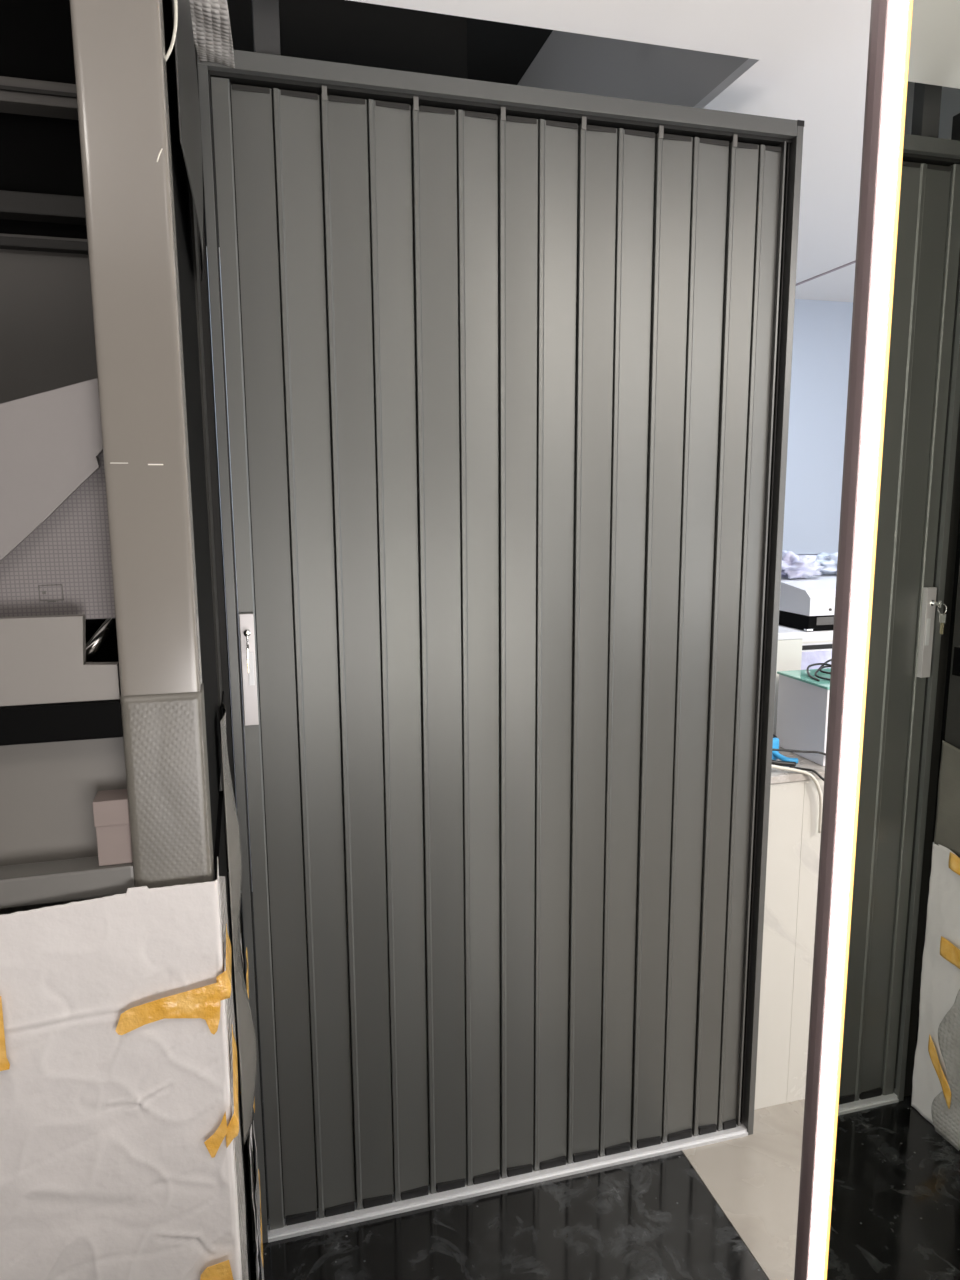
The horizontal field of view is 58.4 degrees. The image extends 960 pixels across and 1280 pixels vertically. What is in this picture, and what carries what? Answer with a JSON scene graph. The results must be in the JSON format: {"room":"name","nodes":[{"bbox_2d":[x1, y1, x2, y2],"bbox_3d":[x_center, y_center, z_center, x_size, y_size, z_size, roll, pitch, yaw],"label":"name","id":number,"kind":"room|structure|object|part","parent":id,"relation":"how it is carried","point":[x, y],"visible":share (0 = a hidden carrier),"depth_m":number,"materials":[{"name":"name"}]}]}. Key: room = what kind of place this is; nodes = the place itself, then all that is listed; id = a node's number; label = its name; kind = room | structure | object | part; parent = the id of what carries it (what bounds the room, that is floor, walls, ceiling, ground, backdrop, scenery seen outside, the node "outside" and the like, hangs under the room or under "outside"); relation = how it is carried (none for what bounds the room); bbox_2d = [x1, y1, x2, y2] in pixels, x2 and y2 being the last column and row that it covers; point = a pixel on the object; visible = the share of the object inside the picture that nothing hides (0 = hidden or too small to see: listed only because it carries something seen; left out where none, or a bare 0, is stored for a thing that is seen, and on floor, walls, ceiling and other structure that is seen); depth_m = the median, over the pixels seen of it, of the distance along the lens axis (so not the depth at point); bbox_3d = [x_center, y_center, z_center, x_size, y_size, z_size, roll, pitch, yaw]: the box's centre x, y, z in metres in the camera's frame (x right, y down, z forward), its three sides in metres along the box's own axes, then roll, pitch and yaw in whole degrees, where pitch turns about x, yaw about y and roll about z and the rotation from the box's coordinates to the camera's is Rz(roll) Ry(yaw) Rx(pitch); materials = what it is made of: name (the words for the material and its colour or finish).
{"room":"hallway","nodes":[
{"label":"hallway","id":0,"kind":"room"},
{"bbox_2d":[194,45,258,1240],"bbox_3d":[-1.306,0.126,1.452,1.697,2.398,0.078,-3,10,-15],"label":"door frame","id":1,"kind":"structure","parent":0,"point":[204,286],"depth_m":1.59,"materials":[{"name":"grey metal"}]},
{"bbox_2d":[196,0,803,1242],"bbox_3d":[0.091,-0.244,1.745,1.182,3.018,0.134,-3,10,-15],"label":"door","id":2,"kind":"structure","parent":1,"relation":"attached to","point":[507,377],"depth_m":1.77,"materials":[{"name":"grey metal"}]},
{"bbox_3d":[-0.440,0.056,1.634,0.026,0.215,0.014,-3,10,-15],"label":"lock plate","id":3,"kind":"part","parent":2,"relation":"part of","materials":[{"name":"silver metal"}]},
{"bbox_2d":[241,892,804,1279],"bbox_3d":[0.658,1.375,1.319,5.300,0.050,5.035,-3,10,-15],"label":"floor","id":4,"kind":"structure","parent":0,"point":[652,1218],"depth_m":1.85,"materials":[{"name":"black tile"}]},
{"bbox_2d":[0,0,263,1279],"bbox_3d":[-0.752,0.178,1.148,0.925,2.385,0.764,-3,10,-15],"label":"wall","id":5,"kind":"structure","parent":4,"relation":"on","point":[128,1045],"depth_m":0.90,"materials":[{"name":"grey paint"}]},
{"bbox_2d":[0,378,102,561],"bbox_3d":[-0.569,-0.040,0.822,0.410,0.418,0.010,-3,10,-15],"label":"paper sheet","id":6,"kind":"object","parent":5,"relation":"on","point":[51,444],"visible":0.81,"depth_m":0.84,"materials":[{"name":"grey paper"}]},
{"bbox_2d":[0,451,114,618],"bbox_3d":[-0.622,-0.125,0.811,0.509,0.230,0.007,-3,10,-15],"label":"cutting mat","id":7,"kind":"object","parent":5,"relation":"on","point":[64,567],"visible":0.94,"depth_m":0.87,"materials":[{"name":"grey plastic"}]},
{"bbox_3d":[-0.435,-0.047,0.872,0.022,0.018,0.001,-3,10,-15],"label":"printed frame","id":8,"kind":"part","parent":7,"relation":"part of","materials":[{"name":"grey"}]},
{"bbox_2d":[0,614,120,705],"bbox_3d":[-0.614,0.028,0.807,0.509,0.088,0.016,-3,10,-15],"label":"board","id":9,"kind":"object","parent":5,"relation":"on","point":[43,658],"visible":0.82,"depth_m":0.85,"materials":[{"name":"grey"}]},
{"bbox_2d":[0,699,122,745],"bbox_3d":[-0.774,0.067,0.972,0.742,0.038,0.414,-3,10,-15],"label":"shelf","id":10,"kind":"object","parent":5,"relation":"attached to","point":[100,720],"depth_m":0.86,"materials":[{"name":"black"}]},
{"bbox_3d":[-0.732,0.214,0.836,0.739,0.209,0.010,-3,10,-15],"label":"panel","id":11,"kind":"part","parent":5,"relation":"part of","materials":[{"name":"grey"}]},
{"bbox_3d":[-0.723,0.264,0.816,0.742,0.031,0.038,-3,10,-15],"label":"rail","id":12,"kind":"part","parent":5,"relation":"part of","materials":[{"name":"grey paint"}]},
{"bbox_2d":[86,618,115,661],"bbox_3d":[-0.412,0.007,0.917,0.077,0.079,0.017,-9,12,-42],"label":"tube","id":13,"kind":"object","parent":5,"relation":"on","point":[106,631],"visible":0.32,"depth_m":0.92,"materials":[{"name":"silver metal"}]},
{"bbox_2d":[85,619,118,661],"bbox_3d":[-0.542,0.015,0.924,0.310,0.076,0.008,-3,10,-15],"label":"board","id":14,"kind":"object","parent":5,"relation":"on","point":[109,653],"visible":0.02,"depth_m":0.95,"materials":[{"name":"black"}]},
{"bbox_2d":[93,789,131,865],"bbox_3d":[-0.384,0.196,0.903,0.034,0.070,0.036,-3,10,-15],"label":"cardboard box","id":15,"kind":"object","parent":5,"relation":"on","point":[110,807],"visible":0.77,"depth_m":0.89,"materials":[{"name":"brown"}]},
{"bbox_3d":[-0.384,0.175,0.899,0.034,0.027,0.036,-3,10,-15],"label":"box lid","id":16,"kind":"part","parent":15,"relation":"part of","materials":[{"name":"brown cardboard"}]},
{"bbox_3d":[-0.329,0.212,0.921,0.076,2.385,0.050,-3,10,-15],"label":"post","id":17,"kind":"part","parent":5,"relation":"part of","materials":[{"name":"grey paint"}]},
{"bbox_2d":[166,0,177,60],"bbox_3d":[-0.303,-0.648,0.821,0.024,0.186,0.009,3,10,22],"label":"cable","id":18,"kind":"object","parent":5,"relation":"attached to","point":[175,1],"visible":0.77,"depth_m":0.83,"materials":[{"name":"beige plastic"}]},
{"bbox_2d":[172,0,202,281],"bbox_3d":[-0.378,-0.695,1.130,0.017,0.340,0.450,-3,10,-15],"label":"plastic sheet","id":19,"kind":"object","parent":5,"relation":"hanging from","point":[185,60],"visible":0.99,"depth_m":1.01,"materials":[{"name":"grey plastic"}]},
{"bbox_3d":[-0.382,-0.378,1.127,0.004,1.285,0.550,-3,10,-15],"label":"panel","id":20,"kind":"part","parent":5,"relation":"part of","materials":[{"name":"black metal"}]},
{"bbox_3d":[-0.500,-0.329,1.458,0.073,1.485,0.128,-3,10,-15],"label":"post","id":21,"kind":"part","parent":5,"relation":"part of","materials":[{"name":"grey metal"}]},
{"bbox_3d":[-0.394,-0.916,1.240,0.059,0.030,0.346,-2,9,-11],"label":"bubble wrap strip","id":22,"kind":"part","parent":5,"relation":"part of","materials":[{"name":"white plastic"}]},
{"bbox_3d":[-0.884,0.122,1.498,0.836,2.385,0.010,-3,10,-15],"label":"panel","id":23,"kind":"part","parent":5,"relation":"part of","materials":[{"name":"black"}]},
{"bbox_3d":[-0.351,0.811,1.247,0.006,1.100,0.400,-3,10,-15],"label":"panel","id":24,"kind":"part","parent":5,"relation":"part of","materials":[{"name":"black"}]},
{"bbox_2d":[754,746,824,1109],"bbox_3d":[1.205,0.648,2.846,1.405,0.892,1.142,-3,10,-15],"label":"cabinet","id":25,"kind":"object","parent":4,"relation":"on","point":[793,849],"depth_m":2.15,"materials":[{"name":"white stone"}]},
{"bbox_3d":[0.737,0.772,2.155,0.112,0.874,0.020,-3,10,-15],"label":"panel","id":26,"kind":"part","parent":25,"relation":"part of","materials":[{"name":"white stone"}]},
{"bbox_2d":[772,734,797,766],"bbox_3d":[0.748,0.270,2.149,0.095,0.082,0.065,-1,9,-4],"label":"clamp","id":27,"kind":"object","parent":25,"relation":"on","point":[785,761],"visible":0.55,"depth_m":2.14,"materials":[{"name":"blue plastic"}]},
{"bbox_3d":[0.743,0.302,2.127,0.079,0.025,0.013,-1,9,-4],"label":"arm","id":28,"kind":"part","parent":27,"relation":"part of","materials":[{"name":"black"}]},
{"bbox_3d":[0.749,0.286,2.149,0.094,0.049,0.019,0,9,1],"label":"arm","id":29,"kind":"part","parent":27,"relation":"part of","materials":[{"name":"blue plastic"}]},
{"bbox_2d":[773,626,804,734],"bbox_3d":[0.768,0.117,2.416,0.206,0.297,0.156,-3,10,-15],"label":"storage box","id":30,"kind":"object","parent":25,"relation":"on","point":[789,649],"visible":0.16,"depth_m":2.35,"materials":[{"name":"white plastic"}]},
{"bbox_3d":[0.767,-0.020,2.394,0.206,0.020,0.156,-3,10,-15],"label":"box lid","id":31,"kind":"part","parent":30,"relation":"part of","materials":[{"name":"white plastic"}]},
{"bbox_2d":[771,765,822,832],"bbox_3d":[0.762,0.385,2.086,0.150,0.179,0.018,0,9,0],"label":"cable","id":32,"kind":"object","parent":25,"relation":"hanging from","point":[810,775],"visible":0.91,"depth_m":2.08,"materials":[{"name":"beige plastic"}]},
{"bbox_2d":[771,746,824,783],"bbox_3d":[1.202,0.217,2.776,1.405,0.018,1.142,-3,10,-15],"label":"countertop","id":33,"kind":"structure","parent":25,"relation":"on","point":[777,775],"depth_m":2.09,"materials":[{"name":"grey stone"}]},
{"bbox_2d":[772,749,825,755],"bbox_3d":[0.828,0.288,2.117,0.257,0.054,0.016,-2,9,-9],"label":"cable","id":34,"kind":"object","parent":25,"relation":"on","point":[786,750],"visible":0.53,"depth_m":2.11,"materials":[{"name":"black plastic"}]},
{"bbox_2d":[776,668,830,765],"bbox_3d":[1.067,0.187,2.274,0.513,0.202,0.208,-3,10,-15],"label":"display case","id":35,"kind":"object","parent":25,"relation":"on","point":[803,701],"visible":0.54,"depth_m":2.20,"materials":[{"name":"white glass"}]},
{"bbox_3d":[1.067,0.090,2.258,0.513,0.006,0.208,-3,10,-15],"label":"glass","id":36,"kind":"part","parent":35,"relation":"part of","materials":[{"name":"teal glass"}]},
{"bbox_2d":[806,659,831,681],"bbox_3d":[0.947,0.076,2.229,0.229,0.034,0.124,-3,10,-15],"label":"cable","id":37,"kind":"object","parent":35,"relation":"on","point":[822,666],"visible":0.48,"depth_m":2.23,"materials":[{"name":"black plastic"}]},
{"bbox_3d":[1.019,0.758,2.231,0.472,0.874,0.020,-3,10,-15],"label":"panel","id":38,"kind":"part","parent":25,"relation":"part of","materials":[{"name":"white stone"}]},
{"bbox_2d":[779,625,832,669],"bbox_3d":[1.085,0.058,2.886,0.540,0.260,0.502,-3,10,-15],"label":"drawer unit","id":39,"kind":"object","parent":25,"relation":"on","point":[816,645],"visible":0.02,"depth_m":2.60,"materials":[{"name":"white plastic"}]},
{"bbox_3d":[1.160,0.097,2.652,0.480,0.142,0.004,-3,10,-15],"label":"drawer","id":40,"kind":"part","parent":39,"relation":"part of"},
{"bbox_2d":[789,766,823,780],"bbox_3d":[0.837,0.338,2.090,0.160,0.056,0.032,0,9,3],"label":"cable","id":41,"kind":"object","parent":25,"relation":"on","point":[799,768],"visible":0.55,"depth_m":2.08,"materials":[{"name":"black plastic"}]},
{"bbox_2d":[779,572,836,630],"bbox_3d":[1.160,-0.138,2.848,0.495,0.136,0.455,-3,10,-15],"label":"machine","id":42,"kind":"object","parent":25,"relation":"on","point":[806,604],"visible":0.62,"depth_m":2.62,"materials":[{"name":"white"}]},
{"bbox_2d":[781,550,823,578],"bbox_3d":[1.030,-0.251,2.827,0.202,0.088,0.169,2,10,15],"label":"plastic bag","id":43,"kind":"object","parent":42,"relation":"on","point":[794,565],"visible":0.81,"depth_m":2.78,"materials":[{"name":"white plastic"}]},
{"bbox_3d":[1.221,-0.067,2.643,0.430,0.024,0.004,-3,10,-15],"label":"panel","id":44,"kind":"part","parent":42,"relation":"part of","materials":[{"name":"grey plastic"}]},
{"bbox_2d":[816,552,837,574],"bbox_3d":[1.245,-0.268,2.947,0.293,0.078,0.175,-3,10,-15],"label":"plastic bag","id":45,"kind":"object","parent":42,"relation":"on","point":[829,561],"visible":0.25,"depth_m":2.90,"materials":[{"name":"white plastic"}]},
{"bbox_2d":[794,0,959,1279],"bbox_3d":[0.710,0.271,0.478,0.054,2.398,1.542,-3,10,-15],"label":"mirror","id":46,"kind":"object","parent":4,"relation":"on","point":[879,1190],"visible":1,"depth_m":1.06,"materials":[{"name":"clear mirror"}]},
{"bbox_2d":[207,261,852,891],"bbox_3d":[-0.017,-0.221,3.540,5.300,2.400,0.062,-3,10,-15],"label":"wall","id":47,"kind":"structure","parent":0,"point":[822,329],"depth_m":3.82,"materials":[{"name":"blue"}]},
{"bbox_2d":[196,0,870,301],"bbox_3d":[0.642,-1.339,0.880,5.300,0.650,5.035,-3,10,-15],"label":"ceiling","id":48,"kind":"structure","parent":0,"point":[805,60],"depth_m":2.01,"materials":[{"name":"white paint"}]},
{"bbox_2d":[796,260,855,285],"bbox_3d":[1.654,-1.207,2.072,0.014,0.003,3.333,-3,10,-15],"label":"groove","id":49,"kind":"object","parent":48,"relation":"attached to","point":[853,262],"depth_m":3.27,"materials":[{"name":"grey"}]}
]}

